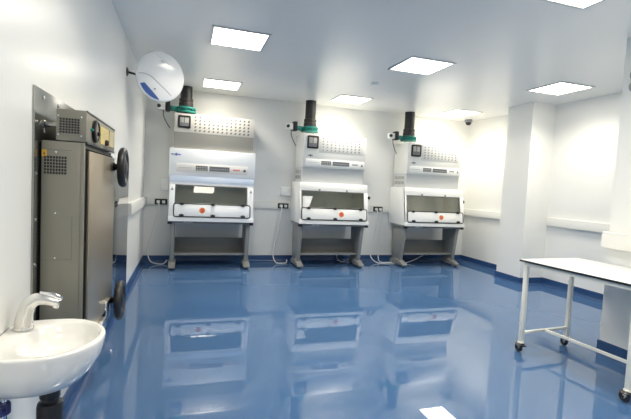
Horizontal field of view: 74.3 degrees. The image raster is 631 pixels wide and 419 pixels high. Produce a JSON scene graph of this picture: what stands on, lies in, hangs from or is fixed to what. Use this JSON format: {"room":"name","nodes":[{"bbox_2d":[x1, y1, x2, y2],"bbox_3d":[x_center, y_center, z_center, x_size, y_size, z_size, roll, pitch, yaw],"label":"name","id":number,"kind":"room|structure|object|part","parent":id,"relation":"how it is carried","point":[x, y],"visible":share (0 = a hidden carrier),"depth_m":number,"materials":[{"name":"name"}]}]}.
{"room":"clean room","nodes":[
{"label":"clean room","id":0,"kind":"room"},
{"bbox_2d":[0,0,146,418],"bbox_3d":[-1.212,-0.170,1.421,0.100,3.070,12.250,2,3,-17],"label":"wall","id":1,"kind":"structure","parent":0,"point":[79,52],"depth_m":2.10,"materials":[{"name":"white paint"}]},
{"bbox_2d":[0,291,105,418],"bbox_3d":[-1.069,0.651,1.681,0.389,0.599,0.460,2,3,-17],"label":"washbasin","id":2,"kind":"object","parent":1,"relation":"attached to","point":[41,358],"visible":1,"depth_m":1.64,"materials":[{"name":"white ceramic"}]},
{"bbox_3d":[-1.149,0.738,1.526,0.044,0.045,0.072,2,3,-17],"label":"valve lever","id":3,"kind":"part","parent":2,"relation":"part of","materials":[{"name":"blue plastic"}]},
{"bbox_2d":[12,291,62,331],"bbox_3d":[-1.169,0.422,1.756,0.185,0.162,0.076,2,3,-17],"label":"tap","id":4,"kind":"object","parent":2,"relation":"on","point":[24,318],"depth_m":1.73,"materials":[{"name":"silver metal"}]},
{"bbox_3d":[-1.064,0.602,1.679,0.384,0.186,0.460,2,3,-17],"label":"bowl","id":5,"kind":"part","parent":2,"relation":"part of","materials":[{"name":"white ceramic"}]},
{"bbox_2d":[30,84,128,327],"bbox_3d":[-1.350,0.093,2.500,0.300,1.407,1.050,2,3,-17],"label":"steriliser","id":6,"kind":"object","parent":1,"relation":"attached to","point":[72,193],"visible":0.97,"depth_m":2.06,"materials":[{"name":"metal"}]},
{"bbox_2d":[44,156,66,174],"bbox_3d":[-1.259,-0.215,2.014,0.095,0.086,0.004,2,3,-17],"label":"vent","id":7,"kind":"object","parent":6,"relation":"attached to","point":[53,165],"depth_m":2.01,"materials":[{"name":"grey metal"}]},
{"bbox_2d":[59,118,79,133],"bbox_3d":[-1.194,-0.406,2.020,0.086,0.072,0.004,2,3,-17],"label":"vent grille","id":8,"kind":"object","parent":6,"relation":"attached to","point":[66,125],"depth_m":2.02,"materials":[{"name":"grey metal"}]},
{"bbox_3d":[-1.170,0.215,2.080,0.016,1.090,0.012,2,3,-17],"label":"door post","id":9,"kind":"part","parent":6,"relation":"part of","materials":[{"name":"grey metal"}]},
{"bbox_3d":[-1.303,0.170,2.532,0.018,0.995,0.768,2,3,-17],"label":"door","id":10,"kind":"part","parent":6,"relation":"part of","materials":[{"name":"metal"}]},
{"bbox_3d":[-1.252,-0.435,2.448,0.008,0.161,0.833,2,3,-17],"label":"edge trim","id":11,"kind":"part","parent":6,"relation":"part of","materials":[{"name":"metal"}]},
{"bbox_3d":[-1.263,-0.435,2.490,0.004,0.100,0.245,2,3,-17],"label":"label plate","id":12,"kind":"part","parent":6,"relation":"part of","materials":[{"name":"yellow plastic"}]},
{"bbox_3d":[-1.335,-0.457,2.721,0.004,0.100,0.160,2,3,-17],"label":"maker plate","id":13,"kind":"part","parent":6,"relation":"part of","materials":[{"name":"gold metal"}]},
{"bbox_2d":[62,255,144,418],"bbox_3d":[-1.216,1.303,1.529,0.050,0.120,12.250,2,3,-17],"label":"baseboard","id":14,"kind":"structure","parent":1,"relation":"attached to","point":[74,391],"depth_m":3.01,"materials":[{"name":"blue plastic"}]},
{"bbox_2d":[105,170,128,329],"bbox_3d":[-2.014,0.360,4.103,0.013,1.620,2.280,2,3,-17],"label":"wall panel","id":15,"kind":"object","parent":1,"relation":"attached to","point":[120,222],"visible":0.16,"depth_m":4.55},
{"bbox_2d":[128,196,146,215],"bbox_3d":[-2.643,-0.073,6.217,0.055,0.155,2.180,2,3,-17],"label":"trim","id":16,"kind":"structure","parent":1,"relation":"attached to","point":[137,204],"depth_m":5.71,"materials":[{"name":"white plastic"}]},
{"bbox_2d":[126,51,183,101],"bbox_3d":[-1.866,-1.558,4.880,0.643,0.570,0.244,1,4,-27],"label":"convex mirror","id":17,"kind":"object","parent":1,"relation":"attached to","point":[159,76],"visible":1,"depth_m":4.83,"materials":[{"name":"mirror glass"},{"name":"white plastic"},{"name":"black plastic"}]},
{"bbox_2d":[142,91,469,254],"bbox_3d":[0.164,-0.501,8.310,6.835,3.070,0.100,2,3,-17],"label":"wall","id":18,"kind":"structure","parent":0,"point":[274,148],"depth_m":8.00,"materials":[{"name":"white paint"}]},
{"bbox_2d":[155,199,166,204],"bbox_3d":[-2.711,-0.135,7.306,0.183,0.090,0.045,2,3,-17],"label":"double socket","id":19,"kind":"object","parent":18,"relation":"attached to","point":[161,201],"visible":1,"depth_m":7.29,"materials":[{"name":"black plastic"}]},
{"bbox_2d":[160,178,169,190],"bbox_3d":[-2.656,-0.443,7.341,0.150,0.220,0.078,2,3,-17],"label":"switch box","id":20,"kind":"object","parent":18,"relation":"attached to","point":[164,182],"visible":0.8,"depth_m":7.30,"materials":[{"name":"white plastic"}]},
{"bbox_3d":[-2.646,-0.440,7.308,0.120,0.196,0.008,2,3,-17],"label":"box lid","id":21,"kind":"part","parent":20,"relation":"part of","materials":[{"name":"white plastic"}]},
{"bbox_2d":[278,203,288,208],"bbox_3d":[-0.618,-0.071,7.964,0.197,0.098,0.045,2,3,-17],"label":"double socket","id":22,"kind":"object","parent":18,"relation":"attached to","point":[284,205],"visible":1,"depth_m":7.95,"materials":[{"name":"black plastic"}]},
{"bbox_2d":[280,187,290,195],"bbox_3d":[-0.579,-0.352,7.996,0.200,0.165,0.078,2,3,-17],"label":"switch box","id":23,"kind":"object","parent":18,"relation":"attached to","point":[286,191],"visible":1,"depth_m":7.96,"materials":[{"name":"white plastic"}]},
{"bbox_2d":[143,255,460,262],"bbox_3d":[0.111,0.975,8.325,6.635,0.120,0.050,2,3,-17],"label":"baseboard","id":24,"kind":"structure","parent":18,"relation":"attached to","point":[154,258],"depth_m":8.06,"materials":[{"name":"blue plastic"}]},
{"bbox_2d":[146,196,465,212],"bbox_3d":[0.164,-0.049,8.263,6.635,0.155,0.055,2,3,-17],"label":"trim","id":25,"kind":"structure","parent":18,"relation":"attached to","point":[150,200],"depth_m":7.90,"materials":[{"name":"white plastic"}]},
{"bbox_2d":[373,207,382,211],"bbox_3d":[1.275,-0.003,8.560,0.206,0.087,0.045,2,3,-17],"label":"double socket","id":26,"kind":"object","parent":18,"relation":"attached to","point":[374,208],"visible":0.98,"depth_m":8.54,"materials":[{"name":"black plastic"}]},
{"bbox_2d":[70,261,630,418],"bbox_3d":[1.918,1.516,2.523,6.835,0.100,12.450,2,3,-17],"label":"floor","id":27,"kind":"structure","parent":0,"point":[317,339],"depth_m":3.89,"materials":[{"name":"blue plastic"}]},
{"bbox_2d":[147,201,166,263],"bbox_3d":[-2.756,0.407,7.234,0.349,1.090,0.147,2,3,-8],"label":"power cable","id":28,"kind":"object","parent":27,"relation":"on","point":[158,201],"visible":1,"depth_m":7.26,"materials":[{"name":"white plastic"}]},
{"bbox_2d":[167,112,255,269],"bbox_3d":[-1.799,-0.293,7.207,1.400,2.585,0.763,2,3,-17],"label":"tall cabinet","id":29,"kind":"object","parent":27,"relation":"on","point":[212,158],"visible":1,"depth_m":7.04,"materials":[{"name":"white metal"}]},
{"bbox_3d":[-2.439,0.543,7.088,0.070,0.705,0.488,2,3,-17],"label":"leg","id":30,"kind":"part","parent":29,"relation":"part of","materials":[{"name":"grey metal"}]},
{"bbox_3d":[-1.891,0.623,7.404,1.170,0.255,0.015,2,3,-17],"label":"panel","id":31,"kind":"part","parent":29,"relation":"part of","materials":[{"name":"grey metal"}]},
{"bbox_2d":[174,252,243,254],"bbox_3d":[-1.861,0.761,7.295,1.170,0.035,0.248,2,3,-17],"label":"shelf","id":32,"kind":"object","parent":29,"relation":"attached to","point":[175,253],"depth_m":7.22,"materials":[{"name":"grey metal"}]},
{"bbox_3d":[-1.739,0.219,6.964,1.250,0.029,0.075,2,3,-17],"label":"rail","id":33,"kind":"part","parent":29,"relation":"part of","materials":[{"name":"silver metal"}]},
{"bbox_3d":[-1.720,-0.675,6.978,1.160,0.140,0.006,2,3,-17],"label":"control panel","id":34,"kind":"part","parent":29,"relation":"part of","materials":[{"name":"metal"}]},
{"bbox_3d":[-1.691,-1.418,7.032,1.310,0.308,0.012,2,3,-17],"label":"perforated panel","id":35,"kind":"part","parent":29,"relation":"part of","materials":[{"name":"metal"}]},
{"bbox_3d":[-1.257,0.582,7.460,0.070,0.705,0.488,2,3,-17],"label":"leg","id":36,"kind":"part","parent":29,"relation":"part of","materials":[{"name":"grey metal"}]},
{"bbox_2d":[272,206,286,263],"bbox_3d":[-0.639,0.476,7.884,0.299,1.090,0.196,2,3,-17],"label":"power cable","id":37,"kind":"object","parent":27,"relation":"on","point":[281,206],"visible":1,"depth_m":7.92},
{"bbox_2d":[290,133,369,267],"bbox_3d":[0.305,-0.150,7.875,1.425,2.435,0.763,2,3,-17],"label":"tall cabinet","id":38,"kind":"object","parent":27,"relation":"on","point":[330,169],"visible":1,"depth_m":7.71,"materials":[{"name":"white metal"}]},
{"bbox_3d":[-0.348,0.612,7.745,0.070,0.705,0.488,2,3,-17],"label":"leg","id":39,"kind":"part","parent":38,"relation":"part of","materials":[{"name":"grey metal"}]},
{"bbox_2d":[295,170,300,177],"bbox_3d":[-0.322,-0.659,7.769,0.008,0.160,0.360,2,3,-17],"label":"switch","id":40,"kind":"object","parent":38,"relation":"attached to","point":[298,172],"depth_m":7.76,"materials":[{"name":"white plastic"}]},
{"bbox_2d":[286,100,317,145],"bbox_3d":[-0.244,-1.599,7.734,0.624,0.855,0.328,2,3,-17],"label":"duct","id":41,"kind":"object","parent":38,"relation":"on","point":[310,111],"visible":0.98,"depth_m":7.67,"materials":[{"name":"black plastic"}]},
{"bbox_2d":[303,196,312,206],"bbox_3d":[-0.137,-0.136,7.469,0.190,0.210,0.041,2,3,-17],"label":"paper notice","id":42,"kind":"object","parent":38,"relation":"on","point":[306,199],"visible":1,"depth_m":7.46,"materials":[{"name":"white paper"}]},
{"bbox_3d":[0.181,0.691,8.055,1.130,0.255,0.015,2,3,-17],"label":"panel","id":43,"kind":"part","parent":38,"relation":"part of","materials":[{"name":"grey metal"}]},
{"bbox_2d":[300,252,355,254],"bbox_3d":[0.211,0.829,7.947,1.130,0.035,0.248,2,3,-17],"label":"shelf","id":44,"kind":"object","parent":38,"relation":"attached to","point":[301,253],"depth_m":7.87,"materials":[{"name":"grey metal"}]},
{"bbox_3d":[0.333,0.287,7.616,1.210,0.029,0.075,2,3,-17],"label":"rail","id":45,"kind":"part","parent":38,"relation":"part of","materials":[{"name":"silver metal"}]},
{"bbox_3d":[0.369,-0.839,7.669,1.150,0.130,0.006,2,3,-17],"label":"control panel","id":46,"kind":"part","parent":38,"relation":"part of","materials":[{"name":"white metal"}]},
{"bbox_3d":[0.481,-1.175,7.680,0.850,0.290,0.012,2,3,-17],"label":"perforated panel","id":47,"kind":"part","parent":38,"relation":"part of","materials":[{"name":"metal"}]},
{"bbox_3d":[0.796,0.649,8.105,0.070,0.705,0.488,2,3,-17],"label":"leg","id":48,"kind":"part","parent":38,"relation":"part of","materials":[{"name":"grey metal"}]},
{"bbox_2d":[378,209,387,262],"bbox_3d":[1.444,0.548,8.517,0.298,1.093,0.116,4,3,11],"label":"power cable","id":49,"kind":"object","parent":27,"relation":"on","point":[380,209],"visible":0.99,"depth_m":8.55,"materials":[{"name":"white plastic"}]},
{"bbox_2d":[370,209,422,263],"bbox_3d":[1.741,0.560,8.555,1.208,1.093,0.230,2,3,-12],"label":"power cable","id":50,"kind":"object","parent":27,"relation":"on","point":[377,209],"visible":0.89,"depth_m":8.52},
{"bbox_2d":[388,142,464,266],"bbox_3d":[2.321,-0.084,8.509,1.425,2.435,0.763,2,3,-17],"label":"tall cabinet","id":51,"kind":"object","parent":27,"relation":"on","point":[424,193],"visible":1,"depth_m":8.36,"materials":[{"name":"white metal"}]},
{"bbox_3d":[1.669,0.678,8.380,0.070,0.705,0.488,2,3,-17],"label":"leg","id":52,"kind":"part","parent":51,"relation":"part of","materials":[{"name":"grey metal"}]},
{"bbox_2d":[395,176,403,183],"bbox_3d":[1.694,-0.594,8.403,0.008,0.160,0.360,2,3,-17],"label":"vent","id":53,"kind":"object","parent":51,"relation":"attached to","point":[398,179],"depth_m":8.39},
{"bbox_3d":[2.198,0.757,8.689,1.130,0.255,0.015,2,3,-17],"label":"panel","id":54,"kind":"part","parent":51,"relation":"part of","materials":[{"name":"grey metal"}]},
{"bbox_2d":[403,252,450,254],"bbox_3d":[2.227,0.895,8.581,1.130,0.035,0.248,2,3,-17],"label":"shelf","id":55,"kind":"object","parent":51,"relation":"attached to","point":[404,253],"depth_m":8.52,"materials":[{"name":"grey metal"}]},
{"bbox_3d":[2.349,0.353,8.250,1.210,0.029,0.075,2,3,-17],"label":"rail","id":56,"kind":"part","parent":51,"relation":"part of","materials":[{"name":"silver metal"}]},
{"bbox_3d":[2.385,-0.773,8.303,1.150,0.130,0.006,2,3,-17],"label":"control panel","id":57,"kind":"part","parent":51,"relation":"part of","materials":[{"name":"white metal"}]},
{"bbox_3d":[2.498,-1.109,8.315,0.850,0.290,0.012,2,3,-17],"label":"perforated panel","id":58,"kind":"part","parent":51,"relation":"part of","materials":[{"name":"metal"}]},
{"bbox_3d":[2.813,0.715,8.739,0.070,0.705,0.488,2,3,-17],"label":"leg","id":59,"kind":"part","parent":51,"relation":"part of","materials":[{"name":"grey metal"}]},
{"bbox_2d":[515,258,630,401],"bbox_3d":[2.524,0.979,3.654,0.795,0.900,1.166,2,4,-21],"label":"table","id":60,"kind":"object","parent":27,"relation":"on","point":[617,276],"visible":1,"depth_m":3.79,"materials":[{"name":"white metal"}]},
{"bbox_3d":[2.008,0.910,4.010,0.037,0.745,0.037,2,4,-21],"label":"leg","id":61,"kind":"part","parent":60,"relation":"part of","materials":[{"name":"white metal"}]},
{"bbox_3d":[2.586,0.926,4.235,0.037,0.745,0.037,2,4,-21],"label":"leg","id":62,"kind":"part","parent":60,"relation":"part of","materials":[{"name":"white metal"}]},
{"bbox_3d":[2.494,0.565,3.644,0.657,0.035,1.017,2,4,-21],"label":"rail","id":63,"kind":"part","parent":60,"relation":"part of","materials":[{"name":"white metal"}]},
{"bbox_3d":[2.362,0.981,3.099,0.037,0.745,0.037,2,4,-21],"label":"leg","id":64,"kind":"part","parent":60,"relation":"part of","materials":[{"name":"white metal"}]},
{"bbox_2d":[111,0,630,121],"bbox_3d":[2.079,-1.645,2.338,6.835,0.100,12.450,2,3,-17],"label":"ceiling","id":65,"kind":"structure","parent":0,"point":[320,51],"depth_m":4.61,"materials":[{"name":"paint"}]},
{"bbox_2d":[157,85,195,127],"bbox_3d":[-2.352,-1.735,7.066,0.624,0.720,0.328,2,3,-17],"label":"duct","id":66,"kind":"object","parent":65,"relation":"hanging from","point":[186,101],"visible":0.93,"depth_m":7.00,"materials":[{"name":"black plastic"}]},
{"bbox_2d":[201,78,242,90],"bbox_3d":[-1.530,-2.032,6.776,0.610,0.010,0.610,2,3,-17],"label":"recessed light","id":67,"kind":"object","parent":65,"relation":"in","point":[206,82],"visible":1,"depth_m":6.75,"materials":[{"name":"white plastic"}]},
{"bbox_2d":[209,25,271,51],"bbox_3d":[-0.843,-1.869,4.576,0.610,0.010,0.610,2,3,-17],"label":"recessed light","id":68,"kind":"object","parent":65,"relation":"in","point":[220,35],"visible":1,"depth_m":4.54,"materials":[{"name":"white plastic"}]},
{"bbox_2d":[329,94,373,104],"bbox_3d":[0.631,-1.960,7.434,0.610,0.010,0.610,2,3,-17],"label":"recessed light","id":69,"kind":"object","parent":65,"relation":"in","point":[341,98],"visible":1,"depth_m":7.41,"materials":[{"name":"white plastic"}]},
{"bbox_2d":[332,95,369,103],"bbox_3d":[0.631,-1.962,7.434,0.556,0.006,0.556,2,3,-17],"label":"diffuser","id":70,"kind":"object","parent":69,"relation":"attached to","point":[349,99],"depth_m":7.41,"materials":[{"name":"white plastic"}]},
{"bbox_2d":[387,112,416,153],"bbox_3d":[1.744,-1.534,8.360,0.624,0.855,0.328,2,3,-17],"label":"duct","id":71,"kind":"object","parent":65,"relation":"hanging from","point":[408,131],"visible":1,"depth_m":8.30,"materials":[{"name":"black plastic"}]},
{"bbox_2d":[388,56,455,75],"bbox_3d":[1.321,-1.797,5.225,0.610,0.010,0.610,2,3,-17],"label":"recessed light","id":72,"kind":"object","parent":65,"relation":"in","point":[413,64],"visible":1,"depth_m":5.19,"materials":[{"name":"white plastic"}]},
{"bbox_2d":[438,109,482,116],"bbox_3d":[2.828,-1.892,8.178,0.610,0.010,0.610,2,3,-17],"label":"recessed light","id":73,"kind":"object","parent":65,"relation":"in","point":[456,112],"visible":1,"depth_m":8.15,"materials":[{"name":"white plastic"}]},
{"bbox_2d":[465,119,472,124],"bbox_3d":[3.266,-1.855,8.884,0.159,0.120,0.159,2,3,-17],"label":"dome camera","id":74,"kind":"object","parent":65,"relation":"attached to","point":[467,121],"visible":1,"depth_m":8.83,"materials":[{"name":"grey plastic"}]},
{"bbox_2d":[526,81,594,95],"bbox_3d":[3.499,-1.728,5.963,0.610,0.010,0.610,2,3,-17],"label":"recessed light","id":75,"kind":"object","parent":65,"relation":"in","point":[558,88],"visible":1,"depth_m":5.93,"materials":[{"name":"white plastic"}]},
{"bbox_2d":[541,0,604,9],"bbox_3d":[2.001,-1.635,3.045,0.610,0.010,0.610,2,3,-17],"label":"recessed light","id":76,"kind":"object","parent":65,"relation":"in","point":[578,4],"visible":1,"depth_m":3.32,"materials":[{"name":"white plastic"}]},
{"bbox_2d":[552,0,599,7],"bbox_3d":[2.001,-1.637,3.045,0.556,0.006,0.556,2,3,-17],"label":"diffuser","id":77,"kind":"object","parent":76,"relation":"attached to","point":[570,3],"depth_m":3.32,"materials":[{"name":"white plastic"}]},
{"bbox_2d":[496,102,556,277],"bbox_3d":[3.690,-0.263,7.323,0.488,3.070,0.563,2,3,-17],"label":"wall pillar","id":78,"kind":"structure","parent":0,"point":[531,126],"depth_m":7.10,"materials":[{"name":"white paint"}]},
{"bbox_2d":[493,271,519,284],"bbox_3d":[3.358,1.199,7.328,0.050,0.120,0.663,2,3,-17],"label":"baseboard","id":79,"kind":"structure","parent":78,"relation":"attached to","point":[499,275],"depth_m":7.32,"materials":[{"name":"blue plastic"}]},
{"bbox_2d":[519,277,542,285],"bbox_3d":[3.682,1.228,7.110,0.538,0.120,0.050,2,3,-17],"label":"baseboard","id":80,"kind":"structure","parent":78,"relation":"attached to","point":[536,280],"depth_m":7.14,"materials":[{"name":"blue plastic"}]},
{"bbox_2d":[461,92,621,293],"bbox_3d":[4.136,-0.215,6.879,0.100,3.070,5.027,2,3,-17],"label":"wall","id":81,"kind":"structure","parent":0,"point":[586,131],"depth_m":6.80,"materials":[{"name":"white paint"}]},
{"bbox_2d":[460,255,496,270],"bbox_3d":[3.491,1.135,8.539,0.050,0.120,1.673,2,3,-17],"label":"baseboard","id":82,"kind":"structure","parent":81,"relation":"attached to","point":[491,266],"depth_m":8.74,"materials":[{"name":"blue plastic"}]},
{"bbox_2d":[464,208,500,219],"bbox_3d":[3.549,0.113,8.455,0.055,0.155,1.623,2,3,-17],"label":"trim","id":83,"kind":"structure","parent":81,"relation":"attached to","point":[467,212],"depth_m":8.63,"materials":[{"name":"white plastic"}]},
{"bbox_2d":[542,278,603,302],"bbox_3d":[4.292,1.325,5.973,0.050,0.120,2.591,2,3,-17],"label":"baseboard","id":84,"kind":"structure","parent":81,"relation":"attached to","point":[585,293],"depth_m":6.57,"materials":[{"name":"blue plastic"}]},
{"bbox_2d":[547,217,609,233],"bbox_3d":[4.349,0.303,5.889,0.055,0.155,2.541,2,3,-17],"label":"trim","id":85,"kind":"structure","parent":81,"relation":"attached to","point":[594,227],"depth_m":6.52,"materials":[{"name":"white plastic"}]},
{"bbox_2d":[599,37,630,349],"bbox_3d":[4.945,0.179,0.833,1.960,3.070,7.423,2,3,-17],"label":"wall","id":86,"kind":"structure","parent":0,"point":[616,307],"depth_m":3.99,"materials":[{"name":"white paint"}]},
{"bbox_2d":[592,339,627,364],"bbox_3d":[3.904,1.616,0.641,0.050,0.120,7.473,2,3,-17],"label":"baseboard","id":87,"kind":"structure","parent":86,"relation":"attached to","point":[612,349],"depth_m":4.01,"materials":[{"name":"blue plastic"}]},
{"bbox_2d":[601,231,630,252],"bbox_3d":[3.928,0.558,0.665,0.055,0.170,7.253,2,3,-17],"label":"trim","id":88,"kind":"structure","parent":86,"relation":"attached to","point":[620,242],"depth_m":3.97,"materials":[{"name":"white plastic"}]}
]}

